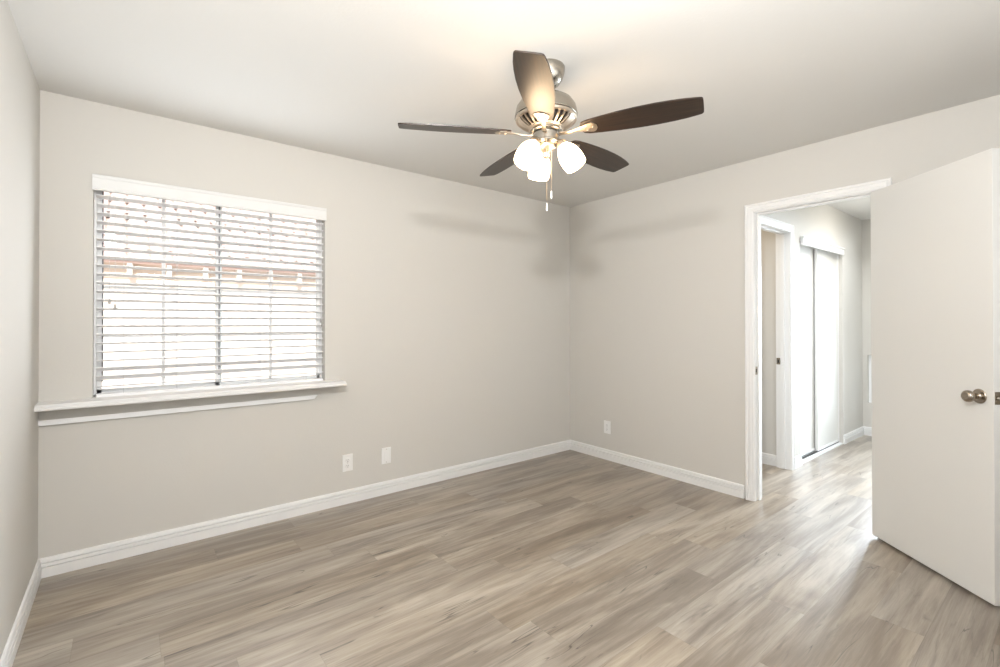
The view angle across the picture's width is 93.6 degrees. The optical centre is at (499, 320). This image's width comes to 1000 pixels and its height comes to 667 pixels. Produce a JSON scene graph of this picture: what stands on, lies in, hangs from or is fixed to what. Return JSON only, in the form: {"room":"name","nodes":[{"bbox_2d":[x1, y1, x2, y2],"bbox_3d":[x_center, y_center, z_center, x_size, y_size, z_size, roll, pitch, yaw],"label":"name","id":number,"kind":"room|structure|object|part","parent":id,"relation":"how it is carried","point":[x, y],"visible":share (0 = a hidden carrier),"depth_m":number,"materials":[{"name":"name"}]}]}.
{"room":"empty bedroom","nodes":[
{"label":"empty bedroom","id":0,"kind":"room"},
{"bbox_2d":[0,0,39,658],"bbox_3d":[-1.164,0.054,0.794,0.150,2.440,3.850,0,0,-39],"label":"wall","id":1,"kind":"structure","parent":0,"point":[19,88],"depth_m":1.89,"materials":[{"name":"grey paint"}]},
{"bbox_2d":[0,559,41,666],"bbox_3d":[-1.145,1.227,0.897,0.015,0.096,3.700,0,0,-39],"label":"baseboard","id":2,"kind":"structure","parent":1,"relation":"attached to","point":[11,647],"depth_m":1.91,"materials":[{"name":"white wood"}]},
{"bbox_2d":[38,90,569,558],"bbox_3d":[-0.432,0.071,3.926,5.196,2.440,0.140,0,0,-39],"label":"wall","id":3,"kind":"structure","parent":0,"point":[446,303],"depth_m":3.26,"materials":[{"name":"grey paint"}]},
{"bbox_2d":[34,190,346,425],"bbox_3d":[-1.706,-0.120,2.805,1.506,1.292,0.278,0,0,-39],"label":"window","id":4,"kind":"structure","parent":3,"relation":"in","point":[114,407],"depth_m":2.73,"materials":[{"name":"white plastic"}]},
{"bbox_3d":[-1.972,-0.178,2.752,0.591,1.153,0.022,0,0,-39],"label":"sash","id":5,"kind":"part","parent":4,"relation":"part of","materials":[{"name":"white plastic"}]},
{"bbox_3d":[-1.766,0.513,2.756,1.354,0.024,0.014,0,0,-39],"label":"apron moulding","id":6,"kind":"part","parent":4,"relation":"part of","materials":[{"name":"white wood"}]},
{"bbox_3d":[-1.687,0.423,2.779,1.506,0.029,0.218,0,0,-39],"label":"sill","id":7,"kind":"part","parent":4,"relation":"part of","materials":[{"name":"white wood"}]},
{"bbox_3d":[-1.732,-0.177,2.924,1.205,1.177,0.060,0,0,-39],"label":"frame","id":8,"kind":"part","parent":4,"relation":"part of","materials":[{"name":"white plastic"}]},
{"bbox_2d":[92,173,326,397],"bbox_3d":[-1.684,-0.179,2.864,1.213,1.182,0.080,0,0,-39],"label":"window blind","id":9,"kind":"object","parent":4,"relation":"attached to","point":[104,183],"visible":1,"depth_m":2.80,"materials":[{"name":"white plastic"}]},
{"bbox_3d":[-2.088,-0.411,2.513,0.002,0.590,0.006,0,0,-39],"label":"lift cord","id":10,"kind":"part","parent":9,"relation":"part of","materials":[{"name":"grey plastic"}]},
{"bbox_3d":[-2.070,-0.397,2.527,0.002,0.618,0.006,0,0,-39],"label":"lift cord","id":11,"kind":"part","parent":9,"relation":"part of","materials":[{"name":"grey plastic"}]},
{"bbox_3d":[-2.064,-0.162,2.577,0.002,1.107,0.057,0,0,-39],"label":"ladder cord","id":12,"kind":"part","parent":9,"relation":"part of","materials":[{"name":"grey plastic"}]},
{"bbox_3d":[-1.876,-0.161,2.727,0.002,1.107,0.057,0,0,-39],"label":"ladder cord","id":13,"kind":"part","parent":9,"relation":"part of","materials":[{"name":"white fabric"}]},
{"bbox_3d":[-1.691,0.403,2.872,1.183,0.020,0.050,0,0,-39],"label":"rail","id":14,"kind":"part","parent":9,"relation":"part of","materials":[{"name":"white plastic"}]},
{"bbox_3d":[-1.535,-0.160,2.998,0.002,1.107,0.057,0,0,-39],"label":"ladder cord","id":15,"kind":"part","parent":9,"relation":"part of","materials":[{"name":"white fabric"}]},
{"bbox_3d":[-1.316,-0.159,3.172,0.002,1.107,0.057,0,0,-39],"label":"ladder cord","id":16,"kind":"part","parent":9,"relation":"part of","materials":[{"name":"white fabric"}]},
{"bbox_3d":[-1.509,-0.176,3.089,0.626,1.153,0.022,0,0,-39],"label":"sash","id":17,"kind":"part","parent":4,"relation":"part of","materials":[{"name":"white plastic"}]},
{"bbox_2d":[39,440,569,578],"bbox_3d":[-0.793,1.241,3.532,3.846,0.096,0.015,0,0,-39],"label":"baseboard","id":18,"kind":"structure","parent":3,"relation":"attached to","point":[100,554],"depth_m":2.96,"materials":[{"name":"white wood"}]},
{"bbox_2d":[342,454,352,471],"bbox_3d":[-1.075,1.003,3.313,0.074,0.118,0.009,0,0,-39],"label":"wall outlet","id":19,"kind":"object","parent":3,"relation":"attached to","point":[347,460],"visible":1,"depth_m":3.31,"materials":[{"name":"white plastic"}]},
{"bbox_2d":[381,447,390,463],"bbox_3d":[-0.847,1.004,3.495,0.074,0.118,0.008,0,0,-39],"label":"wall plate","id":20,"kind":"object","parent":3,"relation":"attached to","point":[385,452],"visible":1,"depth_m":3.49,"materials":[{"name":"white plastic"}]},
{"bbox_2d":[7,0,999,219],"bbox_3d":[2.498,-1.238,1.856,7.196,0.150,7.040,0,0,-39],"label":"ceiling","id":21,"kind":"structure","parent":0,"point":[333,77],"depth_m":2.15,"materials":[{"name":"white paint"}]},
{"bbox_2d":[398,50,703,210],"bbox_3d":[0.226,-0.824,2.190,1.258,0.671,1.271,0,0,-39],"label":"ceiling fan","id":22,"kind":"object","parent":21,"relation":"hanging from","point":[544,112],"visible":1,"depth_m":2.05,"materials":[{"name":"brown wood"}]},
{"bbox_3d":[-0.199,-0.854,2.092,0.499,0.006,0.141,0,12,-9],"label":"blade","id":23,"kind":"part","parent":22,"relation":"part of","materials":[{"name":"brown wood"}]},
{"bbox_3d":[0.032,-0.852,2.527,0.141,0.006,0.499,-13,5,-25],"label":"blade","id":24,"kind":"part","parent":22,"relation":"part of","materials":[{"name":"brown wood"}]},
{"bbox_3d":[0.122,-0.737,2.076,0.124,0.137,0.105,0,0,-39],"label":"lamp shade","id":25,"kind":"part","parent":22,"relation":"part of","materials":[{"name":"white glass"}]},
{"bbox_3d":[0.136,-0.856,1.745,0.141,0.006,0.499,12,2,10],"label":"blade","id":26,"kind":"part","parent":22,"relation":"part of","materials":[{"name":"brown wood"}]},
{"bbox_3d":[0.157,-0.800,2.106,0.057,0.048,0.053,0,0,-39],"label":"light arm","id":27,"kind":"part","parent":22,"relation":"part of","materials":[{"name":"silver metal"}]},
{"bbox_3d":[0.191,-0.736,2.269,0.111,0.137,0.121,0,0,-39],"label":"lamp shade","id":28,"kind":"part","parent":22,"relation":"part of","materials":[{"name":"white glass"}]},
{"bbox_3d":[0.281,-0.800,2.130,0.053,0.047,0.058,0,0,-39],"label":"light arm","id":29,"kind":"part","parent":22,"relation":"part of","materials":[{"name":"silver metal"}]},
{"bbox_3d":[0.324,-0.737,2.113,0.112,0.137,0.120,0,0,-39],"label":"lamp shade","id":30,"kind":"part","parent":22,"relation":"part of","materials":[{"name":"white glass"}]},
{"bbox_3d":[0.504,-0.853,2.446,0.499,0.006,0.141,0,-12,-45],"label":"blade","id":31,"kind":"part","parent":22,"relation":"part of","materials":[{"name":"brown wood"}]},
{"bbox_3d":[0.585,-0.855,1.972,0.499,0.006,0.141,0,-12,26],"label":"blade","id":32,"kind":"part","parent":22,"relation":"part of","materials":[{"name":"brown wood"}]},
{"bbox_2d":[12,435,999,666],"bbox_3d":[1.550,1.344,3.035,7.196,0.120,3.990,0,0,-39],"label":"floor","id":33,"kind":"structure","parent":0,"point":[568,558],"depth_m":2.24,"materials":[{"name":"laminate"}]},
{"bbox_2d":[761,230,775,454],"bbox_3d":[2.013,0.073,4.794,0.088,2.440,1.545,0,0,-39],"label":"wall","id":34,"kind":"structure","parent":0,"point":[768,239],"depth_m":4.22,"materials":[{"name":"grey paint"}]},
{"bbox_2d":[762,452,776,465],"bbox_3d":[1.974,1.245,4.756,0.015,0.096,1.545,0,0,-39],"label":"baseboard","id":35,"kind":"structure","parent":34,"relation":"attached to","point":[769,459],"depth_m":4.20,"materials":[{"name":"white wood"}]},
{"bbox_2d":[570,95,999,484],"bbox_3d":[1.901,0.065,3.328,0.110,2.440,3.700,0,0,-39],"label":"wall","id":36,"kind":"structure","parent":0,"point":[657,272],"depth_m":3.75,"materials":[{"name":"grey paint"}]},
{"bbox_2d":[604,420,610,433],"bbox_3d":[0.996,0.990,4.366,0.009,0.118,0.074,0,0,-39],"label":"wall outlet","id":37,"kind":"object","parent":36,"relation":"attached to","point":[607,424],"visible":1,"depth_m":4.36,"materials":[{"name":"white plastic"}]},
{"bbox_2d":[570,440,744,498],"bbox_3d":[1.232,1.242,4.062,0.015,0.096,1.707,0,0,-39],"label":"baseboard","id":38,"kind":"structure","parent":36,"relation":"attached to","point":[709,482],"depth_m":3.89,"materials":[{"name":"white wood"}]},
{"bbox_2d":[744,178,891,500],"bbox_3d":[2.079,0.225,3.103,0.146,2.117,0.832,0,0,-39],"label":"door frame","id":39,"kind":"structure","parent":36,"relation":"attached to","point":[752,212],"depth_m":3.35,"materials":[{"name":"white wood"}]},
{"bbox_2d":[871,148,999,605],"bbox_3d":[2.214,0.249,2.429,0.170,2.030,0.720,0,0,1],"label":"door","id":40,"kind":"structure","parent":36,"relation":"in","point":[935,233],"depth_m":2.34,"materials":[{"name":"white paint"}]},
{"bbox_3d":[2.144,0.345,2.146,0.044,0.055,0.055,0,0,1],"label":"knob","id":41,"kind":"part","parent":40,"relation":"part of","materials":[{"name":"silver metal"}]},
{"bbox_3d":[2.206,0.344,2.082,0.025,0.056,0.002,0,0,1],"label":"latch plate","id":42,"kind":"part","parent":40,"relation":"part of","materials":[{"name":"silver metal"}]},
{"bbox_2d":[764,204,862,456],"bbox_3d":[2.938,0.071,4.473,2.940,2.440,0.110,0,0,-39],"label":"wall","id":43,"kind":"structure","parent":0,"point":[826,223],"depth_m":4.96,"materials":[{"name":"grey paint"}]},
{"bbox_2d":[761,215,794,469],"bbox_3d":[2.182,0.229,3.859,0.867,2.117,0.128,0,0,-39],"label":"door frame","id":44,"kind":"structure","parent":43,"relation":"attached to","point":[785,293],"depth_m":4.08,"materials":[{"name":"white wood"}]},
{"bbox_2d":[795,454,801,468],"bbox_3d":[2.626,1.241,4.137,0.152,0.096,0.015,0,0,-39],"label":"baseboard","id":45,"kind":"structure","parent":43,"relation":"attached to","point":[798,460],"depth_m":4.13,"materials":[{"name":"white wood"}]},
{"bbox_2d":[800,244,814,455],"bbox_3d":[2.866,0.269,4.440,0.593,1.996,0.024,0,0,-39],"label":"door","id":46,"kind":"structure","parent":43,"relation":"in","point":[807,254],"depth_m":4.49,"materials":[{"name":"white paint"}]},
{"bbox_2d":[800,236,844,463],"bbox_3d":[3.115,0.267,4.587,1.170,2.048,0.130,0,0,-39],"label":"trim","id":47,"kind":"structure","parent":43,"relation":"attached to","point":[804,240],"depth_m":4.50,"materials":[{"name":"white wood"}]},
{"bbox_2d":[815,248,838,450],"bbox_3d":[3.322,0.270,4.765,0.621,1.996,0.024,0,0,-39],"label":"door","id":48,"kind":"structure","parent":43,"relation":"in","point":[826,263],"depth_m":4.72,"materials":[{"name":"white paint"}]},
{"bbox_2d":[843,426,863,443],"bbox_3d":[3.865,1.245,5.123,0.675,0.096,0.015,0,0,-39],"label":"baseboard","id":49,"kind":"structure","parent":43,"relation":"attached to","point":[848,437],"depth_m":5.08,"materials":[{"name":"white wood"}]},
{"bbox_2d":[862,219,871,426],"bbox_3d":[4.526,0.072,4.935,0.120,2.440,1.145,0,0,-39],"label":"wall","id":50,"kind":"structure","parent":0,"point":[866,224],"depth_m":5.32,"materials":[{"name":"grey paint"}]},
{"bbox_2d":[863,426,871,435],"bbox_3d":[4.475,1.244,4.886,0.015,0.096,1.145,0,0,-39],"label":"baseboard","id":51,"kind":"structure","parent":50,"relation":"attached to","point":[867,430],"depth_m":5.29,"materials":[{"name":"white wood"}]},
{"bbox_2d":[869,355,871,402],"bbox_3d":[4.295,0.658,5.239,0.040,0.541,0.285,0,0,-39],"label":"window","id":52,"kind":"structure","parent":50,"relation":"in","point":[870,382],"depth_m":5.33,"materials":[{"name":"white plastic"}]},
{"label":"outside","id":53,"kind":"structure","parent":0,"visible":0},
{"bbox_3d":[0.707,1.694,4.733,60.000,0.200,60.000,0,0,-39],"label":"ground","id":54,"kind":"structure","parent":53,"visible":0},
{"bbox_2d":[102,192,315,388],"bbox_3d":[-3.849,-0.485,8.059,15.600,4.202,4.660,0,0,-39],"label":"window glass","id":55,"kind":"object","parent":54,"relation":"on","point":[144,346],"visible":0.16,"depth_m":5.75,"materials":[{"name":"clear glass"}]}
]}

